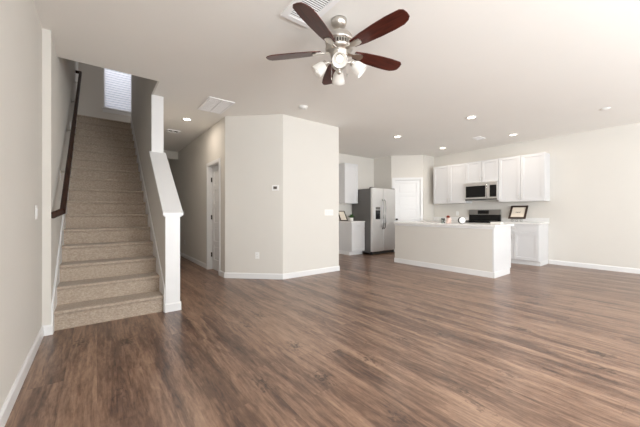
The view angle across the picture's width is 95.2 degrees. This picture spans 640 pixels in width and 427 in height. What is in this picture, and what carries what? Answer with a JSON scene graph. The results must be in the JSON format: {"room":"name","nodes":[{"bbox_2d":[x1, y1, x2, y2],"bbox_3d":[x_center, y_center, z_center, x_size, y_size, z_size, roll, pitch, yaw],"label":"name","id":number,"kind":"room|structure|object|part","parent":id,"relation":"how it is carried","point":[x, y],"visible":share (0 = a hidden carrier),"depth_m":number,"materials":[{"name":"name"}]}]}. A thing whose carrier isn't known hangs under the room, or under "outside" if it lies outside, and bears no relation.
{"room":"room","nodes":[
{"label":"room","id":0,"kind":"room"},
{"bbox_2d":[0,0,41,409],"bbox_3d":[-0.384,-0.285,-0.255,0.120,2.810,7.260,0,0,-37],"label":"wall","id":1,"kind":"structure","parent":0,"point":[20,26],"depth_m":1.87,"materials":[{"name":"paint"}]},
{"bbox_2d":[0,326,43,426],"bbox_3d":[-0.326,1.073,-0.220,0.014,0.095,7.246,0,0,-37],"label":"baseboard","id":2,"kind":"structure","parent":1,"relation":"attached to","point":[6,409],"depth_m":1.83,"materials":[{"name":"white paint"}]},
{"bbox_2d":[35,205,37,218],"bbox_3d":[-2.335,-0.010,2.407,0.010,0.114,0.070,0,0,-37],"label":"light switch","id":3,"kind":"object","parent":1,"relation":"attached to","point":[36,206],"visible":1,"depth_m":2.39,"materials":[{"name":"white plastic"}]},
{"bbox_2d":[51,34,77,301],"bbox_3d":[-4.135,-1.680,4.706,0.180,5.600,5.180,0,0,-37],"label":"wall","id":4,"kind":"structure","parent":0,"point":[63,75],"depth_m":3.25,"materials":[{"name":"paint"}]},
{"bbox_2d":[42,28,50,325],"bbox_3d":[-2.512,-0.333,2.683,0.061,2.715,0.006,0,0,-37],"label":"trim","id":5,"kind":"structure","parent":4,"relation":"attached to","point":[46,34],"depth_m":2.68,"materials":[{"name":"paint"}]},
{"bbox_2d":[43,324,52,335],"bbox_3d":[-2.505,1.073,2.683,0.075,0.095,0.014,0,0,-37],"label":"baseboard","id":6,"kind":"structure","parent":4,"relation":"attached to","point":[48,329],"depth_m":2.68,"materials":[{"name":"white paint"}]},
{"bbox_2d":[51,70,81,217],"bbox_3d":[-3.647,-1.400,4.280,0.118,2.893,3.924,0,0,-37],"label":"handrail","id":7,"kind":"object","parent":4,"relation":"attached to","point":[63,204],"visible":0.99,"depth_m":3.45,"materials":[{"name":"brown wood"}]},
{"bbox_3d":[-3.633,-1.420,4.325,0.042,2.853,3.870,0,0,-37],"label":"rail","id":8,"kind":"part","parent":7,"relation":"part of","materials":[{"name":"brown wood"}]},
{"bbox_2d":[78,62,177,159],"bbox_3d":[-4.590,-2.980,7.542,2.540,3.000,0.120,0,0,-37],"label":"wall","id":9,"kind":"structure","parent":0,"point":[91,97],"depth_m":6.90,"materials":[{"name":"paint"}]},
{"bbox_2d":[102,68,130,115],"bbox_3d":[-4.976,-3.060,7.212,0.645,1.240,0.135,0,0,-37],"label":"window","id":10,"kind":"structure","parent":9,"relation":"in","point":[109,110],"depth_m":7.13,"materials":[{"name":"white paint"}]},
{"bbox_3d":[-4.961,-2.527,7.193,0.645,0.025,0.085,0,0,-37],"label":"sill","id":11,"kind":"part","parent":10,"relation":"part of","materials":[{"name":"white paint"}]},
{"bbox_2d":[104,68,130,111],"bbox_3d":[-4.970,-3.111,7.205,0.573,1.134,0.045,0,0,-37],"label":"window blind","id":12,"kind":"object","parent":10,"relation":"attached to","point":[105,69],"visible":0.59,"depth_m":7.19,"materials":[{"name":"white plastic"}]},
{"bbox_2d":[131,75,164,283],"bbox_3d":[-2.945,-1.680,4.993,0.150,5.600,4.132,0,0,-37],"label":"wall","id":13,"kind":"structure","parent":0,"point":[140,86],"depth_m":4.47,"materials":[{"name":"paint"}]},
{"bbox_2d":[151,94,163,152],"bbox_3d":[-2.332,-1.285,4.192,0.152,0.810,0.006,0,0,-37],"label":"trim","id":14,"kind":"structure","parent":13,"relation":"attached to","point":[157,102],"depth_m":4.19,"materials":[{"name":"white paint"}]},
{"bbox_2d":[149,151,182,216],"bbox_3d":[-2.002,-0.424,3.759,0.208,0.922,1.095,0,0,-37],"label":"trim","id":15,"kind":"structure","parent":13,"relation":"attached to","point":[170,203],"depth_m":3.65,"materials":[{"name":"white paint"}]},
{"bbox_2d":[165,301,180,312],"bbox_3d":[-1.683,1.070,3.349,0.168,0.100,0.014,0,0,-37],"label":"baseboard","id":16,"kind":"structure","parent":13,"relation":"attached to","point":[175,306],"depth_m":3.34,"materials":[{"name":"white paint"}]},
{"bbox_2d":[165,217,179,303],"bbox_3d":[-1.690,0.573,3.351,0.152,1.095,0.010,0,0,-37],"label":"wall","id":17,"kind":"structure","parent":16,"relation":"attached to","point":[172,224],"depth_m":3.35,"materials":[{"name":"white paint"}]},
{"bbox_2d":[170,117,224,271],"bbox_3d":[-3.079,-0.285,7.047,0.120,2.810,4.860,0,0,-37],"label":"wall","id":18,"kind":"structure","parent":0,"point":[188,172],"depth_m":6.41,"materials":[{"name":"paint"}]},
{"bbox_2d":[180,252,205,267],"bbox_3d":[-3.447,1.073,7.418,0.014,0.095,3.824,0,0,-37],"label":"baseboard","id":19,"kind":"structure","parent":18,"relation":"attached to","point":[192,259],"depth_m":6.68,"materials":[{"name":"white paint"}]},
{"bbox_2d":[206,158,220,275],"bbox_3d":[-1.995,0.059,5.611,0.138,2.122,0.804,0,0,-37],"label":"door","id":20,"kind":"structure","parent":18,"relation":"in","point":[213,168],"depth_m":5.82,"materials":[{"name":"white paint"}]},
{"bbox_2d":[225,114,282,273],"bbox_3d":[-1.136,-0.285,5.086,1.026,2.810,0.122,0,0,6],"label":"wall","id":21,"kind":"structure","parent":0,"point":[253,143],"depth_m":5.03,"materials":[{"name":"paint"}]},
{"bbox_2d":[224,272,282,278],"bbox_3d":[-1.147,1.073,5.019,1.035,0.095,0.014,0,0,6],"label":"baseboard","id":22,"kind":"structure","parent":21,"relation":"attached to","point":[226,274],"depth_m":5.01,"materials":[{"name":"white paint"}]},
{"bbox_2d":[272,185,278,190],"bbox_3d":[-0.761,-0.435,4.973,0.116,0.096,0.023,0,0,6],"label":"thermostat","id":23,"kind":"object","parent":21,"relation":"attached to","point":[274,187],"visible":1,"depth_m":4.96,"materials":[{"name":"white plastic"}]},
{"bbox_2d":[283,114,338,273],"bbox_3d":[-0.168,-0.285,5.402,1.260,2.810,0.120,0,0,-37],"label":"wall","id":24,"kind":"structure","parent":0,"point":[310,148],"depth_m":5.31,"materials":[{"name":"paint"}]},
{"bbox_2d":[283,266,339,278],"bbox_3d":[-0.124,1.073,5.351,1.280,0.095,0.014,0,0,-37],"label":"baseboard","id":25,"kind":"structure","parent":24,"relation":"attached to","point":[334,268],"depth_m":5.30,"materials":[{"name":"white paint"}]},
{"bbox_2d":[325,209,332,214],"bbox_3d":[0.170,-0.029,5.577,0.172,0.096,0.009,0,0,-37],"label":"light switch","id":26,"kind":"object","parent":24,"relation":"attached to","point":[327,211],"visible":1,"depth_m":5.57,"materials":[{"name":"white plastic"}]},
{"bbox_2d":[5,252,639,426],"bbox_3d":[1.108,1.170,4.810,8.640,0.100,13.740,0,0,-37],"label":"floor","id":27,"kind":"structure","parent":0,"point":[377,340],"depth_m":2.35,"materials":[{"name":"wood"}]},
{"bbox_2d":[51,114,164,332],"bbox_3d":[-3.391,-0.540,4.667,0.954,3.320,4.210,0,0,-37],"label":"staircase","id":28,"kind":"structure","parent":27,"relation":"on","point":[108,266],"depth_m":3.81,"materials":[{"name":"beige carpet"}]},
{"bbox_2d":[339,222,364,254],"bbox_3d":[0.877,0.682,8.098,0.493,0.875,0.591,0,0,-37],"label":"base cabinet","id":29,"kind":"object","parent":27,"relation":"on","point":[351,235],"visible":0.94,"depth_m":7.92,"materials":[{"name":"white paint"}]},
{"bbox_2d":[339,221,364,222],"bbox_3d":[0.864,0.226,8.103,0.520,0.036,0.567,0,0,-37],"label":"countertop","id":30,"kind":"structure","parent":29,"relation":"on","point":[339,221],"depth_m":7.86,"materials":[{"name":"white stone"}]},
{"bbox_2d":[339,211,347,220],"bbox_3d":[0.626,0.066,8.110,0.260,0.281,0.160,0,0,-37],"label":"picture frame","id":31,"kind":"object","parent":30,"relation":"on","point":[342,215],"visible":0.8,"depth_m":8.11,"materials":[{"name":"brown wood"}]},
{"bbox_3d":[1.031,0.334,7.896,0.487,0.153,0.019,0,0,-37],"label":"drawer","id":32,"kind":"part","parent":29,"relation":"part of","materials":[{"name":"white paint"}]},
{"bbox_3d":[1.031,0.716,7.896,0.487,0.598,0.019,0,0,-37],"label":"door","id":33,"kind":"part","parent":29,"relation":"part of","materials":[{"name":"white paint"}]},
{"bbox_2d":[352,187,394,254],"bbox_3d":[1.571,0.205,8.405,0.960,1.830,0.847,0,0,-37],"label":"refrigerator","id":34,"kind":"object","parent":27,"relation":"on","point":[375,206],"visible":0.96,"depth_m":8.05,"materials":[{"name":"silver metal"}]},
{"bbox_3d":[1.557,0.170,7.986,0.429,1.730,0.068,0,0,-37],"label":"freezer door","id":35,"kind":"part","parent":34,"relation":"part of","materials":[{"name":"silver metal"}]},
{"bbox_3d":[1.738,0.020,8.047,0.032,0.822,0.076,0,0,-37],"label":"handle","id":36,"kind":"part","parent":34,"relation":"part of","materials":[{"name":"metal"}]},
{"bbox_3d":[1.801,0.020,8.095,0.032,0.822,0.076,0,0,-37],"label":"handle","id":37,"kind":"part","parent":34,"relation":"part of","materials":[{"name":"metal"}]},
{"bbox_3d":[1.943,0.170,8.281,0.519,1.730,0.068,0,0,-37],"label":"fridge door","id":38,"kind":"part","parent":34,"relation":"part of","materials":[{"name":"silver metal"}]},
{"bbox_2d":[394,224,510,277],"bbox_3d":[2.658,0.679,6.110,0.759,0.882,2.134,0,0,-37],"label":"kitchen island","id":39,"kind":"object","parent":27,"relation":"on","point":[478,251],"visible":0.91,"depth_m":5.56,"materials":[{"name":"paint"}]},
{"bbox_3d":[2.364,0.257,5.882,0.012,0.037,2.120,0,0,-37],"label":"trim","id":40,"kind":"part","parent":39,"relation":"part of","materials":[{"name":"white paint"}]},
{"bbox_3d":[2.361,1.070,5.884,0.014,0.100,2.134,0,0,-37],"label":"baseboard","id":41,"kind":"part","parent":39,"relation":"part of","materials":[{"name":"white paint"}]},
{"bbox_2d":[393,221,513,226],"bbox_3d":[2.673,0.217,6.122,0.840,0.039,2.175,0,0,-37],"label":"island countertop","id":42,"kind":"structure","parent":39,"relation":"on","point":[414,222],"depth_m":5.73,"materials":[{"name":"white stone"}]},
{"bbox_2d":[446,216,450,223],"bbox_3d":[2.539,0.116,5.770,0.120,0.162,0.100,0,0,-37],"label":"jar","id":43,"kind":"object","parent":42,"relation":"on","point":[448,219],"visible":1,"depth_m":5.74,"materials":[{"name":"pink ceramic"}]},
{"bbox_2d":[458,217,465,223],"bbox_3d":[2.695,0.129,5.548,0.136,0.136,0.049,0,0,4],"label":"clock","id":44,"kind":"object","parent":42,"relation":"on","point":[461,220],"visible":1,"depth_m":5.52,"materials":[{"name":"white ceramic"}]},
{"bbox_3d":[3.295,0.679,5.285,0.747,0.882,0.020,0,0,-37],"label":"panel","id":45,"kind":"part","parent":39,"relation":"part of","materials":[{"name":"white paint"}]},
{"bbox_3d":[3.271,1.070,5.245,0.684,0.100,0.013,0,0,-37],"label":"baseboard","id":46,"kind":"part","parent":39,"relation":"part of","materials":[{"name":"white paint"}]},
{"bbox_2d":[458,209,500,222],"bbox_3d":[3.993,0.510,7.351,0.721,1.220,0.763,0,0,-37],"label":"stove","id":47,"kind":"object","parent":27,"relation":"on","point":[475,216],"visible":0.34,"depth_m":7.47,"materials":[{"name":"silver metal"}]},
{"bbox_2d":[466,221,489,222],"bbox_3d":[4.001,0.215,7.357,0.590,0.020,0.763,0,0,-37],"label":"cooktop","id":48,"kind":"object","parent":47,"relation":"in","point":[466,221],"depth_m":7.22,"materials":[{"name":"black glass"}]},
{"bbox_2d":[511,224,547,265],"bbox_3d":[4.545,0.677,6.691,0.651,0.885,0.949,0,0,-37],"label":"base cabinet","id":49,"kind":"object","parent":27,"relation":"on","point":[529,242],"visible":0.62,"depth_m":6.34,"materials":[{"name":"white paint"}]},
{"bbox_3d":[4.175,0.711,6.708,0.019,0.608,0.468,0,0,-37],"label":"door","id":50,"kind":"part","parent":49,"relation":"part of","materials":[{"name":"white paint"}]},
{"bbox_2d":[490,218,548,224],"bbox_3d":[4.560,0.167,6.690,0.629,0.134,0.969,0,0,-37],"label":"countertop","id":51,"kind":"structure","parent":49,"relation":"on","point":[535,221],"depth_m":6.61,"materials":[{"name":"white stone"}]},
{"bbox_3d":[4.319,0.324,6.519,0.019,0.153,0.943,0,0,-37],"label":"drawer","id":52,"kind":"part","parent":49,"relation":"part of","materials":[{"name":"white paint"}]},
{"bbox_3d":[4.463,0.711,6.331,0.019,0.608,0.468,0,0,-37],"label":"door","id":53,"kind":"part","parent":49,"relation":"part of","materials":[{"name":"white paint"}]},
{"bbox_3d":[3.511,0.678,8.045,0.651,0.885,0.915,0,0,-37],"label":"base cabinet","id":54,"kind":"object","parent":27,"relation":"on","visible":0},
{"bbox_2d":[422,217,468,222],"bbox_3d":[3.476,0.167,8.110,0.629,0.134,1.065,0,0,-37],"label":"countertop","id":55,"kind":"structure","parent":54,"relation":"on","point":[436,219],"depth_m":8.16,"materials":[{"name":"white stone"}]},
{"bbox_2d":[34,0,639,158],"bbox_3d":[1.132,-1.840,4.828,8.580,0.300,13.740,0,0,-37],"label":"ceiling","id":56,"kind":"structure","parent":0,"point":[531,70],"depth_m":3.33,"materials":[{"name":"paint"}]},
{"bbox_2d":[166,129,180,133],"bbox_3d":[-3.008,-1.683,5.982,0.240,0.013,0.200,0,0,-37],"label":"ceiling vent","id":57,"kind":"object","parent":56,"relation":"in","point":[167,130],"visible":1,"depth_m":5.97,"materials":[{"name":"white metal"}]},
{"bbox_2d":[198,96,234,113],"bbox_3d":[-1.635,-1.683,4.571,0.380,0.013,0.630,0,0,-37],"label":"ceiling vent","id":58,"kind":"object","parent":56,"relation":"in","point":[211,104],"visible":1,"depth_m":4.54,"materials":[{"name":"white metal"}]},
{"bbox_2d":[298,105,306,109],"bbox_3d":[-0.269,-1.671,4.613,0.143,0.036,0.143,0,0,-37],"label":"smoke detector","id":59,"kind":"object","parent":56,"relation":"attached to","point":[301,107],"visible":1,"depth_m":4.57,"materials":[{"name":"white plastic"}]},
{"bbox_2d":[280,0,339,27],"bbox_3d":[-0.086,-1.683,2.382,0.285,0.013,0.450,0,0,-37],"label":"ceiling vent","id":60,"kind":"object","parent":56,"relation":"in","point":[320,7],"visible":0.63,"depth_m":2.39,"materials":[{"name":"white metal"}]},
{"bbox_2d":[266,2,409,85],"bbox_3d":[0.203,-1.425,2.535,1.270,0.527,1.250,0,0,-37],"label":"ceiling fan","id":61,"kind":"object","parent":56,"relation":"hanging from","point":[339,42],"visible":1,"depth_m":2.46,"materials":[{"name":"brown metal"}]},
{"bbox_3d":[-0.234,-1.420,2.626,0.514,0.007,0.146,0,12,11],"label":"blade","id":62,"kind":"part","parent":61,"relation":"part of","materials":[{"name":"brown wood"}]},
{"bbox_3d":[-0.027,-1.420,2.195,0.146,0.007,0.514,14,6,28],"label":"blade","id":63,"kind":"part","parent":61,"relation":"part of","materials":[{"name":"brown wood"}]},
{"bbox_3d":[-0.017,-1.258,2.562,0.137,0.139,0.133,0,0,-37],"label":"lamp shade","id":64,"kind":"part","parent":61,"relation":"part of","materials":[{"name":"white glass"}]},
{"bbox_3d":[0.112,-1.420,2.957,0.146,0.007,0.514,-12,2,-7],"label":"blade","id":65,"kind":"part","parent":61,"relation":"part of","materials":[{"name":"brown wood"}]},
{"bbox_3d":[0.175,-1.258,2.736,0.133,0.139,0.137,0,0,-37],"label":"lamp shade","id":66,"kind":"part","parent":61,"relation":"part of","materials":[{"name":"white glass"}]},
{"bbox_3d":[0.164,-1.272,2.390,0.055,0.082,0.085,0,0,17],"label":"bulb","id":67,"kind":"part","parent":61,"relation":"part of","materials":[{"name":"white glass"}]},
{"bbox_3d":[0.158,-1.258,2.370,0.133,0.139,0.137,0,0,-37],"label":"lamp shade","id":68,"kind":"part","parent":61,"relation":"part of","materials":[{"name":"white glass"}]},
{"bbox_3d":[0.350,-1.258,2.545,0.137,0.139,0.133,0,0,-37],"label":"lamp shade","id":69,"kind":"part","parent":61,"relation":"part of","materials":[{"name":"white glass"}]},
{"bbox_3d":[0.533,-1.420,2.729,0.514,0.007,0.146,0,-12,-25],"label":"blade","id":70,"kind":"part","parent":61,"relation":"part of","materials":[{"name":"brown wood"}]},
{"bbox_3d":[0.448,-1.420,2.259,0.146,0.007,0.514,16,-11,-42],"label":"blade","id":71,"kind":"part","parent":61,"relation":"part of","materials":[{"name":"brown wood"}]},
{"bbox_2d":[472,136,484,139],"bbox_3d":[3.554,-1.683,6.533,0.260,0.013,0.170,0,0,-37],"label":"ceiling vent","id":72,"kind":"object","parent":56,"relation":"in","point":[479,137],"visible":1,"depth_m":6.53,"materials":[{"name":"white metal"}]},
{"bbox_2d":[339,153,373,220],"bbox_3d":[0.466,-0.285,8.233,3.185,2.810,0.120,0,0,-37],"label":"wall","id":73,"kind":"structure","parent":0,"point":[365,165],"depth_m":8.72,"materials":[{"name":"paint"}]},
{"bbox_2d":[339,163,357,203],"bbox_3d":[0.783,-0.830,8.177,0.500,1.100,0.351,0,0,-37],"label":"upper cabinet","id":74,"kind":"object","parent":73,"relation":"attached to","point":[348,173],"visible":0.98,"depth_m":8.05,"materials":[{"name":"white paint"}]},
{"bbox_2d":[374,156,390,188],"bbox_3d":[1.927,-0.285,8.845,0.120,2.810,0.680,0,0,-37],"label":"wall","id":75,"kind":"structure","parent":0,"point":[382,166],"depth_m":8.80,"materials":[{"name":"paint"}]},
{"bbox_2d":[391,155,422,188],"bbox_3d":[2.539,-0.285,8.538,0.898,2.810,0.120,0,0,8],"label":"wall","id":76,"kind":"structure","parent":0,"point":[402,166],"depth_m":8.48,"materials":[{"name":"paint"}]},
{"bbox_2d":[392,177,422,251],"bbox_3d":[2.541,0.039,8.510,0.864,2.162,0.174,0,0,8],"label":"door","id":77,"kind":"structure","parent":76,"relation":"in","point":[408,191],"depth_m":8.49,"materials":[{"name":"white paint"}]},
{"bbox_3d":[2.535,0.039,8.468,0.864,2.162,0.018,0,0,8],"label":"casing","id":78,"kind":"part","parent":77,"relation":"part of","materials":[{"name":"white paint"}]},
{"bbox_2d":[423,155,433,219],"bbox_3d":[3.157,-0.285,8.614,0.525,2.810,0.120,0,0,-37],"label":"wall","id":79,"kind":"structure","parent":0,"point":[428,161],"depth_m":8.56,"materials":[{"name":"paint"}]},
{"bbox_2d":[434,122,639,268],"bbox_3d":[5.444,-0.285,6.152,0.120,2.810,10.370,0,0,-37],"label":"wall","id":80,"kind":"structure","parent":0,"point":[592,210],"depth_m":6.00,"materials":[{"name":"paint"}]},
{"bbox_2d":[434,163,471,203],"bbox_3d":[3.651,-0.800,8.084,0.381,1.050,0.923,0,0,-37],"label":"upper cabinet","id":81,"kind":"object","parent":80,"relation":"attached to","point":[449,180],"visible":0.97,"depth_m":7.95,"materials":[{"name":"white paint"}]},
{"bbox_3d":[3.393,-0.800,8.177,0.019,1.044,0.456,0,0,-37],"label":"door","id":82,"kind":"part","parent":81,"relation":"part of","materials":[{"name":"white paint"}]},
{"bbox_3d":[3.673,-0.800,7.810,0.019,1.044,0.456,0,0,-37],"label":"door","id":83,"kind":"part","parent":81,"relation":"part of","materials":[{"name":"white paint"}]},
{"bbox_2d":[466,158,498,182],"bbox_3d":[4.168,-1.052,7.407,0.381,0.545,0.776,0,0,-37],"label":"upper cabinet","id":84,"kind":"object","parent":80,"relation":"attached to","point":[485,170],"visible":0.88,"depth_m":7.29,"materials":[{"name":"white paint"}]},
{"bbox_3d":[3.932,-1.052,7.471,0.019,0.539,0.382,0,0,-37],"label":"door","id":85,"kind":"part","parent":84,"relation":"part of","materials":[{"name":"white paint"}]},
{"bbox_2d":[465,181,498,200],"bbox_3d":[4.132,-0.554,7.380,0.471,0.445,0.770,0,0,-37],"label":"microwave","id":86,"kind":"object","parent":84,"relation":"attached to","point":[481,191],"visible":0.91,"depth_m":7.24,"materials":[{"name":"silver metal"}]},
{"bbox_3d":[3.914,-0.549,7.359,0.004,0.285,0.478,0,0,-37],"label":"door glass","id":87,"kind":"part","parent":86,"relation":"part of","materials":[{"name":"black glass"}]},
{"bbox_3d":[3.937,-0.570,7.347,0.021,0.405,0.585,0,0,-37],"label":"door","id":88,"kind":"part","parent":86,"relation":"part of","materials":[{"name":"silver metal"}]},
{"bbox_3d":[4.173,-0.570,7.038,0.021,0.405,0.177,0,0,-37],"label":"control panel","id":89,"kind":"part","parent":86,"relation":"part of","materials":[{"name":"black glass"}]},
{"bbox_3d":[4.168,-1.052,7.163,0.019,0.539,0.382,0,0,-37],"label":"door","id":90,"kind":"part","parent":84,"relation":"part of","materials":[{"name":"white paint"}]},
{"bbox_2d":[499,152,549,201],"bbox_3d":[4.682,-0.800,6.735,0.381,1.050,0.912,0,0,-37],"label":"upper cabinet","id":91,"kind":"object","parent":80,"relation":"attached to","point":[522,178],"visible":1,"depth_m":6.58,"materials":[{"name":"white paint"}]},
{"bbox_3d":[4.425,-0.800,6.826,0.019,1.044,0.450,0,0,-37],"label":"door","id":92,"kind":"part","parent":91,"relation":"part of","materials":[{"name":"white paint"}]},
{"bbox_3d":[4.702,-0.800,6.463,0.019,1.044,0.450,0,0,-37],"label":"door","id":93,"kind":"part","parent":91,"relation":"part of","materials":[{"name":"white paint"}]},
{"bbox_2d":[549,260,639,273],"bbox_3d":[6.817,1.073,4.243,0.014,0.095,5.670,0,0,-37],"label":"baseboard","id":94,"kind":"structure","parent":80,"relation":"attached to","point":[556,262],"depth_m":5.87,"materials":[{"name":"white paint"}]},
{"bbox_3d":[4.619,0.057,6.799,0.252,0.269,0.248,0,0,-37],"label":"easel","id":95,"kind":"object","parent":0,"visible":0},
{"bbox_2d":[508,205,527,218],"bbox_3d":[4.610,-0.030,6.792,0.202,0.310,0.350,0,0,-37],"label":"picture frame","id":96,"kind":"object","parent":95,"relation":"on","point":[516,212],"visible":1,"depth_m":6.78,"materials":[{"name":"brown wood"}]},
{"bbox_2d":[511,207,525,216],"bbox_3d":[4.613,-0.028,6.794,0.149,0.233,0.266,0,0,-37],"label":"print","id":97,"kind":"object","parent":96,"relation":"attached to","point":[515,211],"depth_m":6.79}
]}

